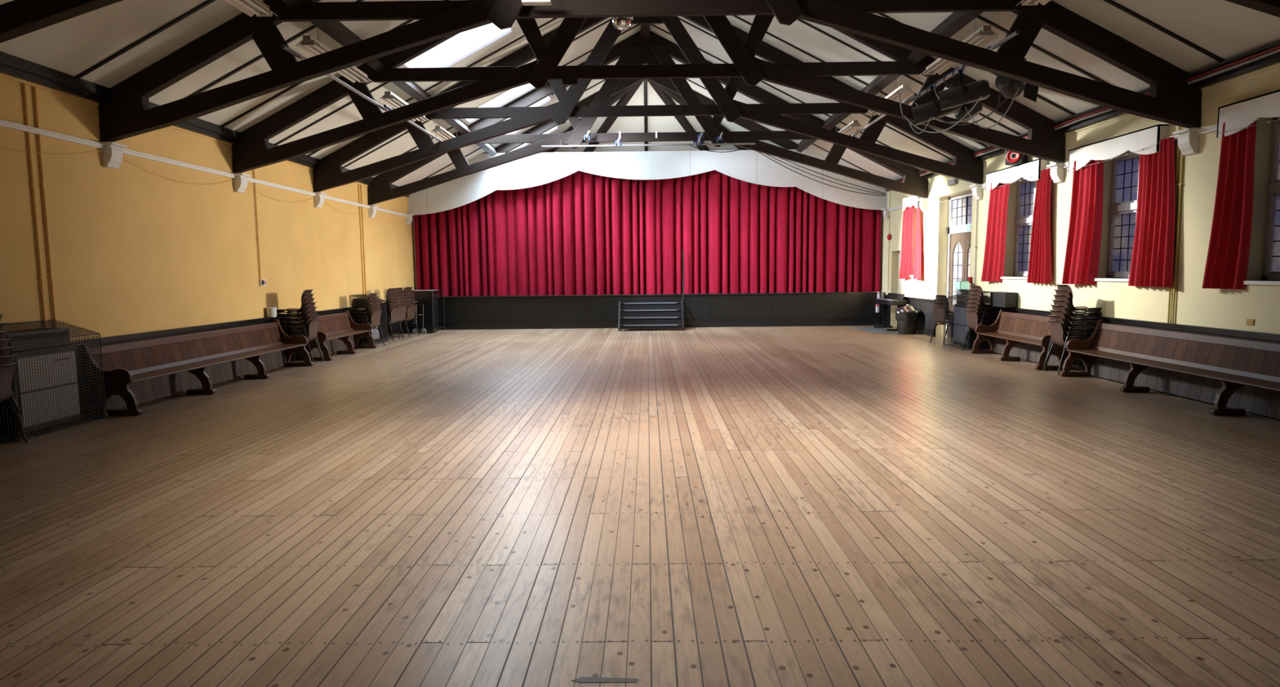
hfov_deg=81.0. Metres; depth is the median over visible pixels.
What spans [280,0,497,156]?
trim
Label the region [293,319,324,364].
chair
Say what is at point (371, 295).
chair
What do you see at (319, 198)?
corbel
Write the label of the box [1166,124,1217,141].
trim
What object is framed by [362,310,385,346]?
chair
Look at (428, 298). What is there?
base cabinet
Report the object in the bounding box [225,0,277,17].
strip light
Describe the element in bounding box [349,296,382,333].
chair
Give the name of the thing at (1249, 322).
socket plate
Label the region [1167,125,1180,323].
conduit
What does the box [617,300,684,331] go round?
steps
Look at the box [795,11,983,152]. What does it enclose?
trim
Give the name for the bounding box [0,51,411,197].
trim
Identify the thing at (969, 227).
exit sign
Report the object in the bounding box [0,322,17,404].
chair
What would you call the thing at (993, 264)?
window curtain
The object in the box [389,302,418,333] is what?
chair
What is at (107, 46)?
ceiling
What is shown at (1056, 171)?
corbel
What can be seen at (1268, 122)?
string lights
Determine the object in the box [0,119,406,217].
trim
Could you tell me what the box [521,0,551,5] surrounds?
lamp
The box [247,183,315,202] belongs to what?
wire
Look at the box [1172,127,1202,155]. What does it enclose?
corbel
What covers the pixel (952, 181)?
diffuser
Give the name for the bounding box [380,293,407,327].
chair
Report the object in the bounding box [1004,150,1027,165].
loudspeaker
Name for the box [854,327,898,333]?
floor mat
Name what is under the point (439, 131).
strip light
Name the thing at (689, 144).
cable
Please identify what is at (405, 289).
chair
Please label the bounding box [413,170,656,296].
stage curtain
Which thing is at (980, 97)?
cable
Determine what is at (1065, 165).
trim
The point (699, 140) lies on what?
clamp
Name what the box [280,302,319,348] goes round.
chair
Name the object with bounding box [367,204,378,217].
corbel
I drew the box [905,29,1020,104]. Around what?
tube
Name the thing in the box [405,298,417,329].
chair
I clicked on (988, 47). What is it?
cable
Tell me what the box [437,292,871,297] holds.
floor
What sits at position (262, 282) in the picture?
wall switch
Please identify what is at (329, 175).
roof truss
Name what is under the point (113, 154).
corbel
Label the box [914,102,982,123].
cable
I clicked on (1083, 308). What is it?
chair
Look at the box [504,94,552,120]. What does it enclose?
window
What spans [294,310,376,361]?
pew
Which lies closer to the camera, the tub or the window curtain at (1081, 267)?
the window curtain at (1081, 267)
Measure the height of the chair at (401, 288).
0.803 m
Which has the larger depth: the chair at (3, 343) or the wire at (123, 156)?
the wire at (123, 156)
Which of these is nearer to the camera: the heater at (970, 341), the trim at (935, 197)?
the heater at (970, 341)
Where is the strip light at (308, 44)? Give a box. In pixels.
[295,26,373,83]
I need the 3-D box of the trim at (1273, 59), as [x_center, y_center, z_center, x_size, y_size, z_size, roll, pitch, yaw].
[6.637,-3.060,8.152,0.155,0.175,24.950,-1,6,1]
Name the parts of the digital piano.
leg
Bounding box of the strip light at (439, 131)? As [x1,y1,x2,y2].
[431,119,457,140]
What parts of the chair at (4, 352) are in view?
leg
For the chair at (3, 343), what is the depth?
7.10 m
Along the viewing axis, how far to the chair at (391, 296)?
17.76 m
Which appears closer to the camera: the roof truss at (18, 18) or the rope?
the roof truss at (18, 18)
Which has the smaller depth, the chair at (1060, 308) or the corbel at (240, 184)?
the chair at (1060, 308)
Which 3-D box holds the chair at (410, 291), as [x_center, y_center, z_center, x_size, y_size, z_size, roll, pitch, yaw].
[-6.069,-0.960,19.111,0.593,0.803,0.471,1,6,13]
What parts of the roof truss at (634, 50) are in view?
wall post, wall post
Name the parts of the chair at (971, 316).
leg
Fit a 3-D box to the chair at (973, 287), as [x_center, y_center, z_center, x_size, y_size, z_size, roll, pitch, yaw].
[6.578,-0.702,14.244,0.593,0.803,0.471,-1,6,-4]
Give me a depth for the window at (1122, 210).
11.04 m
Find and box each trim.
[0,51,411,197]
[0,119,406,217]
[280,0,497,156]
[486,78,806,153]
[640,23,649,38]
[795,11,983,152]
[884,44,1279,191]
[888,205,902,211]
[925,196,938,201]
[1045,162,1068,168]
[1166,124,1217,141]
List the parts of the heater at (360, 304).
casing, panel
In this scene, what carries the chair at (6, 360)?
on the chair at (6, 371)
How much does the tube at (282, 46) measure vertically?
0.048 m
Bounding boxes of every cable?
[688,144,753,152]
[758,151,885,195]
[764,153,885,195]
[779,157,885,193]
[896,40,1279,181]
[897,91,903,116]
[899,44,1279,182]
[902,44,1276,179]
[902,48,1279,182]
[903,96,982,133]
[908,116,930,133]
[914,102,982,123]
[918,45,991,97]
[937,98,1007,125]
[951,83,976,106]
[964,87,1019,128]
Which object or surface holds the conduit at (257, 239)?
attached to the wall at (135, 249)
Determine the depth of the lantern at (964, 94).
9.85 m
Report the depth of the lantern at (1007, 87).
9.51 m
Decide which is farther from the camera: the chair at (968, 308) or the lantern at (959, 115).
the chair at (968, 308)
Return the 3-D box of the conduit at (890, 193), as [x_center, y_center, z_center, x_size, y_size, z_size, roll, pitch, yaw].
[6.831,-2.801,20.579,0.032,2.660,0.044,-1,6,1]
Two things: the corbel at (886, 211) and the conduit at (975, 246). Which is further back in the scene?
the corbel at (886, 211)
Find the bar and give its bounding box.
[541,138,755,147]
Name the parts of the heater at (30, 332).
panel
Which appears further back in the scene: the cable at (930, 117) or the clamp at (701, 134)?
the clamp at (701, 134)
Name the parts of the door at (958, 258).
pane, pane, pane, pane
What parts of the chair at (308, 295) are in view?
seat frame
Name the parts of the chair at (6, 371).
leg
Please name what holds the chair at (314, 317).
on the chair at (313, 329)
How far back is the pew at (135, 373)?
10.16 m
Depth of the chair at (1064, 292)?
11.04 m
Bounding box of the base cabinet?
[400,289,444,333]
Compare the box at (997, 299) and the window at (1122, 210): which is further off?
the box at (997, 299)
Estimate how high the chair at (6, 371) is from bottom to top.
0.803 m
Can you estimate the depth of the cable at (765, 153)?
19.04 m
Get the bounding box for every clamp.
[583,130,590,140]
[614,136,621,146]
[695,135,702,146]
[697,129,704,139]
[716,132,723,142]
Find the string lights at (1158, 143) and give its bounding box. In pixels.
[1066,142,1159,169]
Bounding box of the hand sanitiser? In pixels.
[875,303,879,312]
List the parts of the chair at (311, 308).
seat frame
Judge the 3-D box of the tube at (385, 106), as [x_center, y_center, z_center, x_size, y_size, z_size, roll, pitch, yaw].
[-3.992,-3.895,13.427,0.048,0.048,3.300,-1,6,1]
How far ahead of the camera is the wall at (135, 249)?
10.32 m
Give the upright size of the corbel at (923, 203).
0.297 m
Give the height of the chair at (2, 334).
0.803 m
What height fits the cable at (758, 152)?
0.968 m
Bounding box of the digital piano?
[873,293,908,331]
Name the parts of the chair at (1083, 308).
leg, seat frame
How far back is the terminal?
15.24 m
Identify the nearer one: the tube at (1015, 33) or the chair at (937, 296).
the tube at (1015, 33)
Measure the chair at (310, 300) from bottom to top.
0.803 m
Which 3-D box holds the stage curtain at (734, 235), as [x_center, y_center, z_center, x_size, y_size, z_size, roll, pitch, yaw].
[3.606,-3.334,21.279,6.411,3.785,0.354,-1,6,1]
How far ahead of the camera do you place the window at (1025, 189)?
13.94 m
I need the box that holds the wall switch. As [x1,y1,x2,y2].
[259,279,266,285]
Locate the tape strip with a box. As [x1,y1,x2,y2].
[571,677,638,683]
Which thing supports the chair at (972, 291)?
on the chair at (971, 295)
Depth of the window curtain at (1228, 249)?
8.41 m
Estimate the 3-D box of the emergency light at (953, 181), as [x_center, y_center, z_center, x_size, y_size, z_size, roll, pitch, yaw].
[6.756,-3.494,16.222,0.085,0.110,0.400,-1,6,1]
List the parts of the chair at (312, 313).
seat frame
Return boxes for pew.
[78,319,313,416]
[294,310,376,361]
[970,309,1075,370]
[1059,320,1279,419]
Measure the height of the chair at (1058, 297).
0.803 m
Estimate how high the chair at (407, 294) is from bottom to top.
0.803 m
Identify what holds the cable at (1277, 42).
attached to the ceiling
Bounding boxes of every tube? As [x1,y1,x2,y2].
[280,44,389,111]
[383,104,442,142]
[850,93,917,137]
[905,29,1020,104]
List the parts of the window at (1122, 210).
sill, sash, pane, sash, pane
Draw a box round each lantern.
[911,84,961,124]
[938,69,990,110]
[954,101,982,123]
[995,57,1038,107]
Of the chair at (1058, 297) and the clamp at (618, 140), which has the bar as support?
the clamp at (618, 140)
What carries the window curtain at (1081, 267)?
hanging from the pelmet at (1111, 148)
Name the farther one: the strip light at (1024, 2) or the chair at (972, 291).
the chair at (972, 291)
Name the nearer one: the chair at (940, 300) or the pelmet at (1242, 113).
the pelmet at (1242, 113)
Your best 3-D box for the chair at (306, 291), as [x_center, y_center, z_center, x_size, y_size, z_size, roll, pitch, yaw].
[-6.158,-0.564,13.448,0.593,0.803,0.471,-1,6,-2]
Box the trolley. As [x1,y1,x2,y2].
[412,304,426,334]
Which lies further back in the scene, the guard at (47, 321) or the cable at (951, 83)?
the cable at (951, 83)
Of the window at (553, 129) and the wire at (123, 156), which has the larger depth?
the window at (553, 129)
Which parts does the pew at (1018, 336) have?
panel, seat, seat rail, rail, panel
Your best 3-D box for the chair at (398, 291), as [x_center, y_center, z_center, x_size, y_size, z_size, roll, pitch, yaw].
[-6.101,-0.897,18.460,0.593,0.803,0.471,1,6,14]
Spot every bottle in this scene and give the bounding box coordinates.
[102,409,107,417]
[880,289,884,297]
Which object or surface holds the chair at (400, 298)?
on the chair at (401, 301)
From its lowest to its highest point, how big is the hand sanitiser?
0.245 m
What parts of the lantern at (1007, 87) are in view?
barn door, barn door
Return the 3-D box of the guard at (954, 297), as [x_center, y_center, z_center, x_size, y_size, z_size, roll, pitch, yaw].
[6.551,-0.491,15.059,0.492,1.130,1.052,-1,6,1]
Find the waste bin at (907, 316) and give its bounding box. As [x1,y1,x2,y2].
[895,304,920,334]
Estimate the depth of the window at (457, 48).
13.25 m
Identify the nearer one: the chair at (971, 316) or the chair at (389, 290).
the chair at (971, 316)
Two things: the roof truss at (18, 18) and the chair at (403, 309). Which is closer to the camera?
the roof truss at (18, 18)
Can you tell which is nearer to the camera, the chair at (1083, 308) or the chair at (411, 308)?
the chair at (1083, 308)
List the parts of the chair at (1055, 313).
seat frame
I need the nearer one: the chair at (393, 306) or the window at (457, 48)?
the window at (457, 48)
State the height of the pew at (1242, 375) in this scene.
0.826 m
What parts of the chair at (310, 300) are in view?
seat frame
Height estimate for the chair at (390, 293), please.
0.803 m
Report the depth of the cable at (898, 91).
10.92 m
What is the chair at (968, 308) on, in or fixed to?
on the chair at (971, 316)
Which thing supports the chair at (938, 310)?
on the floor at (836, 506)
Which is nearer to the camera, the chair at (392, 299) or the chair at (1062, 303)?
the chair at (1062, 303)
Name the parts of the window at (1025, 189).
sill, sash, pane, sash, pane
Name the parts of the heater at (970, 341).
panel, casing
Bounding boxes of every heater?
[0,328,79,435]
[353,297,379,343]
[953,294,987,347]
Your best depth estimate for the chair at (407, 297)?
18.97 m
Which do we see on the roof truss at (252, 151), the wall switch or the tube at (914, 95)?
the tube at (914, 95)
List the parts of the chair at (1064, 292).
seat frame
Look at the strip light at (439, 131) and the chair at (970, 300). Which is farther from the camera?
the strip light at (439, 131)
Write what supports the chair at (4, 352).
on the chair at (6, 360)
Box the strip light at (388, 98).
[379,89,429,121]
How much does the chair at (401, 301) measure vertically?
0.803 m
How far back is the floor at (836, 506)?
4.69 m
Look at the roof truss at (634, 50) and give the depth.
17.69 m
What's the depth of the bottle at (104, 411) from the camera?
8.54 m
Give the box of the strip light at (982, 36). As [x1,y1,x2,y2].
[919,17,998,75]
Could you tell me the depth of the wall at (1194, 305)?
10.24 m
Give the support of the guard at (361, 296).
on the floor at (836, 506)
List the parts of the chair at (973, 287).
leg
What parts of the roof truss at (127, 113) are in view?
wall post, wall post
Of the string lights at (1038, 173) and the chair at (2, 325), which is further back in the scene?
the string lights at (1038, 173)
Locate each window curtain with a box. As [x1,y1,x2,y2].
[899,205,914,279]
[913,208,920,279]
[981,182,1009,281]
[1026,168,1051,283]
[1062,160,1103,284]
[1128,137,1175,287]
[1201,120,1257,288]
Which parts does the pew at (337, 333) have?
panel, rail, seat rail, seat, panel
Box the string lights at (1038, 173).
[982,173,1039,190]
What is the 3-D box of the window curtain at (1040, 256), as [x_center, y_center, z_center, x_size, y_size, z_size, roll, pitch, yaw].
[6.691,-1.946,12.526,0.129,1.866,0.737,0,6,5]
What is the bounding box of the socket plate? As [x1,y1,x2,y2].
[1246,319,1254,325]
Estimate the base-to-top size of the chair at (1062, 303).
0.803 m
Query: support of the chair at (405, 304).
on the chair at (403, 309)
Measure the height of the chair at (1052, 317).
0.803 m
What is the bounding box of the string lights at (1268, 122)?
[1214,119,1278,133]
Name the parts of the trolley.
frame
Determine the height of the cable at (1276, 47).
0.048 m
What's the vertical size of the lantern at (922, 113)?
0.529 m
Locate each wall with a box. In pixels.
[0,76,417,341]
[872,66,1279,337]
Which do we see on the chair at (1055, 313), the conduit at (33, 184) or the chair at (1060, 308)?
the chair at (1060, 308)
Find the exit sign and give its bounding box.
[967,224,971,231]
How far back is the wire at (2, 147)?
8.38 m
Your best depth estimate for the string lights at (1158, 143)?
10.45 m
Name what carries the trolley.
on the floor at (836, 506)
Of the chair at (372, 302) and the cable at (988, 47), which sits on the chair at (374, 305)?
the chair at (372, 302)
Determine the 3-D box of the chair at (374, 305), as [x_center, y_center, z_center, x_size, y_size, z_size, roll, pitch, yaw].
[-6.001,-0.478,16.487,0.593,0.803,0.471,0,6,8]
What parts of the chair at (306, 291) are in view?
seat frame, leg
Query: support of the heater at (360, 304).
attached to the wall at (135, 249)
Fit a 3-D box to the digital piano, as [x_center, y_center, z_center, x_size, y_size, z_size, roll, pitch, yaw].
[6.557,-0.841,19.667,0.500,0.940,1.320,-1,6,1]
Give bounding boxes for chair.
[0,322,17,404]
[0,330,20,412]
[0,338,22,420]
[0,346,23,428]
[0,354,26,435]
[0,362,28,443]
[276,289,312,335]
[278,293,317,338]
[279,297,318,343]
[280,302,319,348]
[281,306,320,352]
[283,310,321,356]
[288,314,322,360]
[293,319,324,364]
[347,293,380,328]
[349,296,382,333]
[351,299,382,336]
[353,303,383,338]
[356,306,384,342]
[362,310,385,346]
[378,287,406,319]
[378,288,399,322]
[379,299,408,333]
[379,302,409,336]
[379,303,403,338]
[379,306,404,341]
[380,291,400,325]
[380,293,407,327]
[380,300,403,335]
[380,306,410,339]
[381,294,401,328]
[381,297,401,332]
[383,297,408,330]
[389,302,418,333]
[391,305,419,337]
[395,290,406,323]
[397,293,416,324]
[403,287,415,318]
[404,289,415,320]
[404,296,417,326]
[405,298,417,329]
[929,305,954,343]
[930,302,954,340]
[931,298,953,336]
[932,294,952,333]
[961,309,988,350]
[962,305,991,346]
[963,301,995,342]
[964,293,999,334]
[964,297,997,338]
[966,289,999,329]
[967,285,995,327]
[1043,320,1079,375]
[1044,309,1092,364]
[1044,315,1087,369]
[1046,304,1094,359]
[1048,294,1097,349]
[1048,299,1096,355]
[1049,289,1101,344]
[1054,284,1102,339]
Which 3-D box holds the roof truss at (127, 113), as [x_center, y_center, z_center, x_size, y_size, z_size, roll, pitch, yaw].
[0.053,-4.510,8.922,13.300,3.972,0.205,-1,6,1]
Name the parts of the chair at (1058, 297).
seat frame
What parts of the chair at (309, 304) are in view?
seat frame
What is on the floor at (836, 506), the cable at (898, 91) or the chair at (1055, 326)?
the chair at (1055, 326)
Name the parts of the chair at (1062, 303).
leg, seat frame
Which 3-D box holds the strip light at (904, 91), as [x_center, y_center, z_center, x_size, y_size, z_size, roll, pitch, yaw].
[4.321,-4.392,13.115,0.310,0.420,1.920,-1,6,1]
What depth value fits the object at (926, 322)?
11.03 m
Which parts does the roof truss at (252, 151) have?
wall post, wall post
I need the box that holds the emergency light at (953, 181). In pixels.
[947,178,958,186]
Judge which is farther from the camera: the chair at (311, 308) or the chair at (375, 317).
the chair at (375, 317)
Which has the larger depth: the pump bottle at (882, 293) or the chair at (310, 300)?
the pump bottle at (882, 293)
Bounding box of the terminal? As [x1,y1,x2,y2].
[954,280,968,294]
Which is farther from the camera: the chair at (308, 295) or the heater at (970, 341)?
the heater at (970, 341)
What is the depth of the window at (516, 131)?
20.50 m
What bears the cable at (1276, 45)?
attached to the ceiling
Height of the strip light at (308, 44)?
0.420 m
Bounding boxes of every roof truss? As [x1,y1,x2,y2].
[0,0,1279,43]
[98,0,1201,142]
[231,14,1065,173]
[312,15,982,191]
[367,31,928,204]
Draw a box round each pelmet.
[902,195,922,211]
[985,158,1048,191]
[1067,124,1169,172]
[1216,89,1279,137]
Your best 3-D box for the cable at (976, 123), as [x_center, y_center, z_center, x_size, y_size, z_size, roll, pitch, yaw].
[4.577,-3.040,9.782,0.016,0.441,0.777,-4,6,-31]
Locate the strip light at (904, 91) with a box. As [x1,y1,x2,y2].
[862,84,914,115]
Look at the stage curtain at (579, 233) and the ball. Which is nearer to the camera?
the ball
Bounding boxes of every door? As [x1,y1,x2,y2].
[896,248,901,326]
[945,191,972,337]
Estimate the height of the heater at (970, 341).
1.010 m
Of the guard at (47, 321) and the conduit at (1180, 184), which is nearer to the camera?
the guard at (47, 321)
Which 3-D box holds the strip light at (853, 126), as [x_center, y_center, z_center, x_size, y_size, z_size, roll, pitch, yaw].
[4.350,-4.675,16.032,0.310,0.420,1.920,-1,6,1]
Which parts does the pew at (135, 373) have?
panel, rail, seat rail, seat, panel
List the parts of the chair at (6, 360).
leg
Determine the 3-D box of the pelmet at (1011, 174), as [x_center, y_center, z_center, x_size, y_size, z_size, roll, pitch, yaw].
[6.703,-2.991,13.433,0.140,0.351,1.990,-1,6,1]
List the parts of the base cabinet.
rail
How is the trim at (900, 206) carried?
attached to the wall at (1194, 305)
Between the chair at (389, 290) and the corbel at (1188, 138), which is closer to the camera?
the corbel at (1188, 138)
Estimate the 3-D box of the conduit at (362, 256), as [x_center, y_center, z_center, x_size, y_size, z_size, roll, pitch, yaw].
[-6.466,-2.301,17.424,0.032,2.760,0.044,-1,6,1]
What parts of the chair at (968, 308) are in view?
leg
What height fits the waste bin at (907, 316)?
0.730 m
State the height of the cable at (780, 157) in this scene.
0.969 m
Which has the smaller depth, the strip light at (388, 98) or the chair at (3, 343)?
the chair at (3, 343)
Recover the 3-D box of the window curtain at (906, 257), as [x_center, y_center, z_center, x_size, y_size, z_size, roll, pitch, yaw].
[6.753,-2.578,19.038,0.114,1.866,0.523,-2,6,-15]
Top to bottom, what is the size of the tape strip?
0.002 m
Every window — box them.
[401,22,515,82]
[462,83,535,124]
[495,128,525,144]
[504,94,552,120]
[509,125,559,151]
[1000,177,1037,279]
[1093,151,1139,282]
[1243,116,1279,285]
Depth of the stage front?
21.09 m
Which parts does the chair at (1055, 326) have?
leg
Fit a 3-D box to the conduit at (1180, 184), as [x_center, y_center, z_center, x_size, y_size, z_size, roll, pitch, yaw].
[6.722,-1.406,9.372,0.032,2.314,0.044,-1,6,1]
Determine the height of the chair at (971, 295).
0.803 m
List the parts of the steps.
frame, frame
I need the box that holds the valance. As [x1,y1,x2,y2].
[407,149,887,215]
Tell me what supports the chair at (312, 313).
on the chair at (314, 317)
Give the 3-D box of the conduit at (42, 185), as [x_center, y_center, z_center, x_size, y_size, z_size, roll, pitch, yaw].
[-6.557,-1.397,8.279,0.032,2.795,0.044,-1,6,1]
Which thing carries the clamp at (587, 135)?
attached to the bar
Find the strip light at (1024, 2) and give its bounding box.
[1015,0,1051,5]
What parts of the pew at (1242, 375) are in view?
panel, seat, seat rail, rail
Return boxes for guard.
[0,320,106,442]
[350,293,387,345]
[942,290,991,350]
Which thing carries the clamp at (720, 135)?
attached to the bar
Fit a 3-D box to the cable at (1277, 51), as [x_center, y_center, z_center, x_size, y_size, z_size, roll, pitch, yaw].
[6.538,-3.019,7.931,0.048,0.048,24.500,-1,6,1]
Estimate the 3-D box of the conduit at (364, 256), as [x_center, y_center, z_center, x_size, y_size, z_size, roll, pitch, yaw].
[-6.465,-2.315,17.564,0.032,2.760,0.044,-1,6,1]
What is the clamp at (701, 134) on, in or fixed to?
attached to the clamp at (699, 140)
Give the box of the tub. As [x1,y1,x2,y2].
[266,306,276,317]
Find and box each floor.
[0,325,1279,686]
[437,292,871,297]
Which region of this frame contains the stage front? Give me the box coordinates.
[437,292,885,329]
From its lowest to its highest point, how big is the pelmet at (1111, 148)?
0.351 m
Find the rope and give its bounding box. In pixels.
[682,249,684,316]
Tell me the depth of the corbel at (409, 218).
20.69 m
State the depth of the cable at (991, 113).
9.97 m
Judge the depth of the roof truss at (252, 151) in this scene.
11.88 m
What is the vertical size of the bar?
0.205 m
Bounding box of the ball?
[611,17,633,31]
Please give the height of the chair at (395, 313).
0.803 m
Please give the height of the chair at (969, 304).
0.803 m
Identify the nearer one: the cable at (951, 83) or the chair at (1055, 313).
the cable at (951, 83)
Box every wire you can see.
[1,146,104,155]
[123,155,235,184]
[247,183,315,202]
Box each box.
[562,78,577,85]
[990,291,1017,307]
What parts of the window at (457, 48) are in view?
pane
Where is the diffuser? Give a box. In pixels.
[948,179,954,184]
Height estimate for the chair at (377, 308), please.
0.803 m
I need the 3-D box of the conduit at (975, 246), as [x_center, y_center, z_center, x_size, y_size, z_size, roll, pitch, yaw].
[6.780,-1.942,15.137,0.032,2.000,0.044,-1,6,1]
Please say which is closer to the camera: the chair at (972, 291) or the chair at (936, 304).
the chair at (972, 291)
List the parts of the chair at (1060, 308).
seat frame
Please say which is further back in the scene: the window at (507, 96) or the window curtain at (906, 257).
the window curtain at (906, 257)
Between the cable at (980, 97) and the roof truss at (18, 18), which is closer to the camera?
the roof truss at (18, 18)
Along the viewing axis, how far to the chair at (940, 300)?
15.77 m
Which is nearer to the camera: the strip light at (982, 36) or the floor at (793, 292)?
the strip light at (982, 36)
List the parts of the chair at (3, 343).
leg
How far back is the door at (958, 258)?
16.68 m
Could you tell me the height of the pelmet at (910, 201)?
0.351 m
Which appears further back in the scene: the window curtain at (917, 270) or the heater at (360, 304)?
the window curtain at (917, 270)
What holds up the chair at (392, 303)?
on the chair at (393, 306)
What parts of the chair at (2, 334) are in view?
leg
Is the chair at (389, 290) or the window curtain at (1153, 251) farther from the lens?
the chair at (389, 290)
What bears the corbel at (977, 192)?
attached to the wall at (1194, 305)
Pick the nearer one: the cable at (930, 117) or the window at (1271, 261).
the window at (1271, 261)
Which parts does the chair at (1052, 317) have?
leg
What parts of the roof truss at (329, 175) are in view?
wall post, wall post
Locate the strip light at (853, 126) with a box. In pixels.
[835,117,862,135]
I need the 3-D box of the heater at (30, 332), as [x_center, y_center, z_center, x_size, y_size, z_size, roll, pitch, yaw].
[-6.348,0.371,7.816,0.368,1.010,0.840,-1,6,1]
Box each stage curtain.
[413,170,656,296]
[654,169,881,294]
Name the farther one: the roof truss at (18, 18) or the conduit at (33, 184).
the conduit at (33, 184)
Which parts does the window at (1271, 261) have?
sill, sash, pane, sash, pane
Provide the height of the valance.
1.675 m
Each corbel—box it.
[98,142,128,168]
[231,173,251,193]
[312,191,327,208]
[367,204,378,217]
[405,213,413,225]
[880,208,889,219]
[916,198,928,212]
[968,184,982,200]
[1046,163,1064,183]
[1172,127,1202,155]
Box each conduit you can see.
[22,83,47,328]
[32,86,57,328]
[253,168,261,279]
[358,184,364,296]
[360,185,366,294]
[887,192,890,289]
[973,200,977,285]
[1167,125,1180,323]
[1171,152,1183,323]
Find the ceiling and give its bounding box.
[0,0,1279,186]

